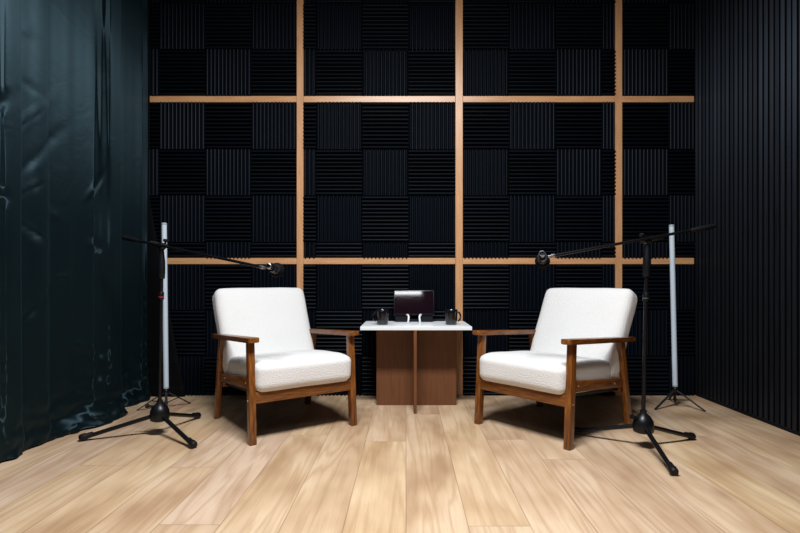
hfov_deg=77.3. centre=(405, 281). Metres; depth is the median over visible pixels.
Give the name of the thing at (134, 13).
curtain
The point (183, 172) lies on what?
tile
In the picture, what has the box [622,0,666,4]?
tile
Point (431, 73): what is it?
tile
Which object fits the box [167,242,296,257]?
tile
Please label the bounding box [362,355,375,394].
tile
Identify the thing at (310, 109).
tile
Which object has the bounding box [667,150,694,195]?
tile
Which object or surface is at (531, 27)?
tile
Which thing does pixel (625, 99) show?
batten
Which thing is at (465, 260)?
batten
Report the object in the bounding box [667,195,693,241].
tile
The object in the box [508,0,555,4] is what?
tile
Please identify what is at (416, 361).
side table
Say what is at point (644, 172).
tile
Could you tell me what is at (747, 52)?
wall
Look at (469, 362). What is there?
tile
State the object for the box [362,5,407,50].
tile
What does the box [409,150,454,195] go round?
tile
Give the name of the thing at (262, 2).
tile
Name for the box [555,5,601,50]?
tile
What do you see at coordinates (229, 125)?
tile
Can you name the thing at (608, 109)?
tile
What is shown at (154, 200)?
tile
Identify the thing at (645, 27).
tile
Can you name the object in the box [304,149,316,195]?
tile
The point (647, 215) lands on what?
tile
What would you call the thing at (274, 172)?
tile
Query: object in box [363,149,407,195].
tile
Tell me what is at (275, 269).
microphone
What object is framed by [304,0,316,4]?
tile
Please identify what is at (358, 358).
tile
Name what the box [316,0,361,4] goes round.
tile
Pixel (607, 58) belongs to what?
tile
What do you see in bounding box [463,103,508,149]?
tile
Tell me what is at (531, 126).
tile
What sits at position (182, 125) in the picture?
tile
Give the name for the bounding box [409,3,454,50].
tile
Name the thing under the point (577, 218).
tile
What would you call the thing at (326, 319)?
tile
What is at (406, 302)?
monitor
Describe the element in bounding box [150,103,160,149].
tile
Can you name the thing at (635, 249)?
tile
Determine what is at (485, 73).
tile
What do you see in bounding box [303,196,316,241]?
tile
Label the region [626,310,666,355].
tile
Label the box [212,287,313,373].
cushion
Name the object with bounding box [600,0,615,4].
tile
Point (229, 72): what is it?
tile
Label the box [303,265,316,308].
tile
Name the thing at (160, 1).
tile
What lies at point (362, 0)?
wall
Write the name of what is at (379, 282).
tile
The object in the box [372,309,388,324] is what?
mug
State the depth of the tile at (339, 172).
3.43 m
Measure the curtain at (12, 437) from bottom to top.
2.928 m
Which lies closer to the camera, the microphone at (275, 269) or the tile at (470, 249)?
the microphone at (275, 269)
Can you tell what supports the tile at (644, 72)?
attached to the wall at (362, 0)
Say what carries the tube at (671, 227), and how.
on the floor
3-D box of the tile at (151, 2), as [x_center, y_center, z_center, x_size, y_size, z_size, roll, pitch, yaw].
[-1.848,-2.068,3.445,0.312,0.316,0.049,0,0,0]
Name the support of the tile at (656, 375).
attached to the wall at (362, 0)
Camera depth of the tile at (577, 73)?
3.43 m
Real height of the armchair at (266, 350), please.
0.745 m
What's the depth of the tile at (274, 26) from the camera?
3.43 m
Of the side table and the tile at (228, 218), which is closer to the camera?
the side table
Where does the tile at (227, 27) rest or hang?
attached to the wall at (362, 0)
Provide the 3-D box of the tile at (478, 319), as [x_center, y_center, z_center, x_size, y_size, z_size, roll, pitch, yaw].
[0.547,0.349,3.445,0.312,0.312,0.049,0,0,0]
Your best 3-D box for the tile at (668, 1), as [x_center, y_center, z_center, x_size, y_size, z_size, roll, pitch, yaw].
[1.889,-2.068,3.445,0.177,0.316,0.049,0,0,0]
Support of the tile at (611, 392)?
attached to the wall at (362, 0)
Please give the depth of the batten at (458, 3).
3.43 m
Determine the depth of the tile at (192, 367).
3.43 m
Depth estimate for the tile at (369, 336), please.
3.42 m
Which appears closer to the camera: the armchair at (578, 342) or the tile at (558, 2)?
the armchair at (578, 342)
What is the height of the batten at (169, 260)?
0.043 m
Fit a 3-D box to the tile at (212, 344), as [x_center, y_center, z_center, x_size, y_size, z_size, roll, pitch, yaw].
[-1.218,0.349,3.445,0.312,0.312,0.049,0,0,0]
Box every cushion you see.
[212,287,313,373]
[229,350,350,391]
[480,351,610,393]
[530,288,637,377]
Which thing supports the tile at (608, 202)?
attached to the wall at (362, 0)
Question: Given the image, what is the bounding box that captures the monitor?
[394,290,433,322]
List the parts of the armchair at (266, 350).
leg, rail, armrest, leg, rail, leg, armrest, leg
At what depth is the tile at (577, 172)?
3.43 m
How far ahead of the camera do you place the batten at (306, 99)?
3.43 m
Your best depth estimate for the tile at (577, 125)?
3.43 m
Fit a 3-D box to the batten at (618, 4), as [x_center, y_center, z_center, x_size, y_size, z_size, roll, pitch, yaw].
[1.461,-0.695,3.450,0.048,2.949,0.039,0,0,0]
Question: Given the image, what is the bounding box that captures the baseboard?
[694,392,799,435]
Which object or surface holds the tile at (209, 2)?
attached to the wall at (362, 0)
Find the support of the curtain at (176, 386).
hanging from the ceiling
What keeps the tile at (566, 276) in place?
attached to the wall at (362, 0)
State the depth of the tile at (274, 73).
3.43 m
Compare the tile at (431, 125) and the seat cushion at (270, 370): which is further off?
the tile at (431, 125)
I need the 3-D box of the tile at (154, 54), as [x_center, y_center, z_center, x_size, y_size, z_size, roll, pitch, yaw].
[-1.848,-1.436,3.445,0.312,0.315,0.049,0,0,0]
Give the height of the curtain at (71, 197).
2.929 m
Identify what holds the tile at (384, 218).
attached to the wall at (362, 0)
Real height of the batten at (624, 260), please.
0.043 m
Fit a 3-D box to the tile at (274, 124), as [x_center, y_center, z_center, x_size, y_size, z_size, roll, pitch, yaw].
[-0.905,-1.072,3.445,0.308,0.322,0.049,0,0,0]
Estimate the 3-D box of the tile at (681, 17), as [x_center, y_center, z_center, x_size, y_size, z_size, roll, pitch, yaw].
[1.889,-1.752,3.445,0.177,0.312,0.049,0,0,0]
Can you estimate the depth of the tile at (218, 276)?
3.43 m
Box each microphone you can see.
[266,263,284,276]
[535,251,549,267]
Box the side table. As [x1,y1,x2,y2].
[360,321,471,413]
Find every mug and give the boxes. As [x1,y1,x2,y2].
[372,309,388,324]
[445,309,460,324]
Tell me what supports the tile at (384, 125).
attached to the wall at (362, 0)
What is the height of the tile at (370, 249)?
0.107 m
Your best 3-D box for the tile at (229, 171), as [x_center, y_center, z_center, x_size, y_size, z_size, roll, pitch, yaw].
[-1.218,-0.752,3.445,0.312,0.315,0.049,0,0,0]
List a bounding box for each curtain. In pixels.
[0,0,24,461]
[21,0,127,451]
[121,0,150,406]
[147,0,184,396]
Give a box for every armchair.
[212,287,358,445]
[472,288,637,450]
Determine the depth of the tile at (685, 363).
3.43 m
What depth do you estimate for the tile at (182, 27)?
3.43 m
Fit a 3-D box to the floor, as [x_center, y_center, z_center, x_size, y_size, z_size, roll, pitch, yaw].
[0.020,0.830,0.435,4.200,0.100,6.270,0,0,0]
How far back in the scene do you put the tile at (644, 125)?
3.43 m
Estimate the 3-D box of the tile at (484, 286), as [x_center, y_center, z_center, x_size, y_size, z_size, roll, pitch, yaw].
[0.547,0.035,3.445,0.312,0.311,0.049,0,0,0]
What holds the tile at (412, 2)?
attached to the wall at (362, 0)
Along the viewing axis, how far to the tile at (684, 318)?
3.43 m
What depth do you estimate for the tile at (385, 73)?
3.43 m
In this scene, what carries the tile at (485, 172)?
attached to the wall at (362, 0)
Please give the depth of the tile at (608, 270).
3.43 m
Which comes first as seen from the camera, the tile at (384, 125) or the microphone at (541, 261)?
the microphone at (541, 261)
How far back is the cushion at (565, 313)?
2.82 m
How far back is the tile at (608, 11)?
3.43 m
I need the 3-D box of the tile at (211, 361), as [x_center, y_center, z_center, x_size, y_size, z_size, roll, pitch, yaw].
[-1.218,0.642,3.445,0.312,0.270,0.049,0,0,0]
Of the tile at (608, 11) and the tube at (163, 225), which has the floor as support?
the tube at (163, 225)
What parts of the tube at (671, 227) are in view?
leg, leg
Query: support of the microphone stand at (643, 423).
on the floor
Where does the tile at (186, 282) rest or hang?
attached to the wall at (362, 0)
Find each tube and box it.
[137,223,190,410]
[654,224,705,411]
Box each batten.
[150,96,296,103]
[167,258,296,263]
[297,0,303,291]
[303,96,454,103]
[303,258,454,263]
[455,0,462,395]
[463,96,614,102]
[463,258,614,263]
[613,0,621,395]
[622,96,693,102]
[622,258,693,263]
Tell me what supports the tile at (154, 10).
attached to the wall at (362, 0)
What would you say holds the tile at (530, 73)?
attached to the wall at (362, 0)
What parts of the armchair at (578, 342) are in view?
leg, armrest, rail, leg, leg, armrest, rail, leg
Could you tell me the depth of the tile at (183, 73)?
3.43 m
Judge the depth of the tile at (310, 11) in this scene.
3.43 m
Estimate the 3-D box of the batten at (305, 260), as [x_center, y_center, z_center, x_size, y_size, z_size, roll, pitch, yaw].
[-0.183,-0.143,3.451,1.043,0.043,0.038,0,0,0]
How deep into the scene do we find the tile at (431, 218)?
3.43 m
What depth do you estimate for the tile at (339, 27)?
3.43 m
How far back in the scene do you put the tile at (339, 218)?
3.43 m
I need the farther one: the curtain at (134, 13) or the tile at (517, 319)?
the tile at (517, 319)
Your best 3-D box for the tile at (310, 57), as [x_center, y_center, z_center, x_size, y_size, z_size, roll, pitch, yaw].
[-0.660,-1.436,3.445,0.087,0.315,0.049,0,0,0]
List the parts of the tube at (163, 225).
leg, leg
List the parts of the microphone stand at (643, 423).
leg, locking knob, leg, leg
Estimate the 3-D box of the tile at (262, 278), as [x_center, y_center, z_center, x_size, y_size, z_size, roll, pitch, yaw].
[-0.905,0.035,3.445,0.308,0.311,0.049,0,0,0]
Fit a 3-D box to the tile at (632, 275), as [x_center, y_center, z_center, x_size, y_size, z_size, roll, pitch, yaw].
[1.642,0.035,3.445,0.312,0.311,0.049,0,0,0]
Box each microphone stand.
[78,235,265,447]
[547,224,715,475]
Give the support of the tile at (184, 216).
attached to the wall at (362, 0)
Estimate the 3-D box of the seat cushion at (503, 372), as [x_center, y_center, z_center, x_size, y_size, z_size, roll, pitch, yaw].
[0.738,0.473,2.678,0.486,0.187,0.538,0,0,-40]
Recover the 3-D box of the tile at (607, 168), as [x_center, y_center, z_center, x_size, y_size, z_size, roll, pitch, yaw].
[1.389,-0.752,3.445,0.094,0.315,0.049,0,0,0]
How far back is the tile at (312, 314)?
3.44 m
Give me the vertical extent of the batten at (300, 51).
2.949 m
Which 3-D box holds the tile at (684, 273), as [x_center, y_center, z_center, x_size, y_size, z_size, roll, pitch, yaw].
[1.889,0.035,3.445,0.177,0.311,0.049,0,0,0]
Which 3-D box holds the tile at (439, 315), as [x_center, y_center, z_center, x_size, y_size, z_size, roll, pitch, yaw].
[0.178,0.349,3.445,0.320,0.312,0.049,0,0,0]
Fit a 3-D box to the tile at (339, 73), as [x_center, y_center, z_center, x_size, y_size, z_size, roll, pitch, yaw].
[-0.458,-1.436,3.445,0.312,0.315,0.049,0,0,0]
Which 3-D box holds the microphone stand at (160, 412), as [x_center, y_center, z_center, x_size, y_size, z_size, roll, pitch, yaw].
[-1.085,0.267,2.596,0.970,1.025,0.501,0,0,10]
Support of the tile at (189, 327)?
attached to the wall at (362, 0)
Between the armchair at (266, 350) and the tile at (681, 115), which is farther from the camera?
the tile at (681, 115)
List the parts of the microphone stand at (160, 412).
leg, leg, leg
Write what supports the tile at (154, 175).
attached to the wall at (362, 0)
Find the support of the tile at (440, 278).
attached to the wall at (362, 0)
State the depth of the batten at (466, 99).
3.43 m
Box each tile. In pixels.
[149,0,159,4]
[149,5,160,50]
[149,149,160,195]
[149,196,159,241]
[150,49,160,95]
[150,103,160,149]
[159,0,206,4]
[159,51,206,95]
[159,150,206,195]
[160,3,206,50]
[160,102,206,149]
[160,195,206,241]
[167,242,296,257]
[167,264,206,309]
[169,310,206,354]
[178,355,206,395]
[205,5,252,50]
[205,103,252,149]
[205,196,252,241]
[205,265,252,308]
[205,355,246,394]
[207,0,252,5]
[207,49,251,95]
[207,149,251,195]
[207,310,217,355]
[251,0,296,4]
[251,51,296,95]
[251,150,296,195]
[253,3,296,50]
[253,102,296,149]
[253,195,296,241]
[253,264,296,287]
[303,5,316,50]
[303,103,316,149]
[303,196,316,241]
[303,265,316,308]
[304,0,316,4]
[304,49,316,95]
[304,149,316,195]
[304,242,454,257]
[307,310,316,349]
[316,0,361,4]
[316,51,361,95]
[316,150,361,195]
[316,310,361,354]
[317,3,361,50]
[317,102,361,149]
[317,195,361,241]
[317,264,361,309]
[318,355,361,395]
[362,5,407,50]
[362,103,407,149]
[362,196,407,241]
[362,265,407,308]
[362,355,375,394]
[363,0,407,4]
[363,49,407,95]
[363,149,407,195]
[363,310,394,355]
[409,0,454,4]
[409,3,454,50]
[409,51,454,95]
[409,102,454,149]
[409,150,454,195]
[409,195,454,241]
[409,264,454,309]
[409,310,444,320]
[463,0,507,4]
[463,5,508,50]
[463,49,507,95]
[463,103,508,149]
[463,149,507,195]
[463,196,508,241]
[463,242,615,257]
[463,265,508,308]
[463,310,507,355]
[463,355,505,394]
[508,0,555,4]
[508,3,554,50]
[508,51,555,95]
[508,102,554,149]
[508,150,555,195]
[508,195,554,241]
[508,264,554,309]
[508,310,540,350]
[555,0,599,4]
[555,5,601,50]
[555,49,599,95]
[555,103,601,149]
[555,149,599,195]
[555,196,601,241]
[555,265,601,288]
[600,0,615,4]
[600,3,614,50]
[600,51,615,95]
[600,102,614,149]
[600,150,615,195]
[600,195,614,241]
[600,264,614,287]
[600,391,614,395]
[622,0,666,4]
[622,5,668,50]
[622,49,666,95]
[622,103,668,149]
[622,149,666,195]
[622,196,668,241]
[622,242,694,257]
[622,265,668,308]
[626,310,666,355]
[626,355,668,394]
[666,264,693,309]
[667,0,694,4]
[667,3,693,50]
[667,51,694,95]
[667,102,693,149]
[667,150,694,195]
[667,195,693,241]
[667,310,694,354]
[667,355,693,395]
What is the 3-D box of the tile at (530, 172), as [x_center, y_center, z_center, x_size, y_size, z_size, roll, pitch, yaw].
[0.866,-0.752,3.445,0.319,0.315,0.049,0,0,0]
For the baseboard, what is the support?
attached to the wall at (747, 52)
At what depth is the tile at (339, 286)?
3.43 m
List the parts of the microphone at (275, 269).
handle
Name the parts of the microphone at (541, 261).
handle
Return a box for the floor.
[0,395,799,532]
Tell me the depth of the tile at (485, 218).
3.43 m
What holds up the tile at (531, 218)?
attached to the wall at (362, 0)
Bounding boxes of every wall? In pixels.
[161,0,694,391]
[695,0,799,431]
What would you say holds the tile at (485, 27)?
attached to the wall at (362, 0)
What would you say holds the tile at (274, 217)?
attached to the wall at (362, 0)
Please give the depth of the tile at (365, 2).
3.44 m
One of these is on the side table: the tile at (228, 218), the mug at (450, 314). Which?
the mug at (450, 314)
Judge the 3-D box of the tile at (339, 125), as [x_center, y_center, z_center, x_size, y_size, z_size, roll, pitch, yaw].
[-0.458,-1.072,3.445,0.312,0.322,0.049,0,0,0]
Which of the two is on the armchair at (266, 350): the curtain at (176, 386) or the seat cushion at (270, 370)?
the seat cushion at (270, 370)
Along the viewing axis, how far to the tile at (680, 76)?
3.43 m
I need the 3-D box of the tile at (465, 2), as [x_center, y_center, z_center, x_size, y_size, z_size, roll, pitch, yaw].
[0.547,-2.068,3.445,0.312,0.316,0.049,0,0,0]
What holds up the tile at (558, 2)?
attached to the wall at (362, 0)
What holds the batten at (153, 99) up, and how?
attached to the wall at (362, 0)
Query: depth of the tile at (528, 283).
3.43 m

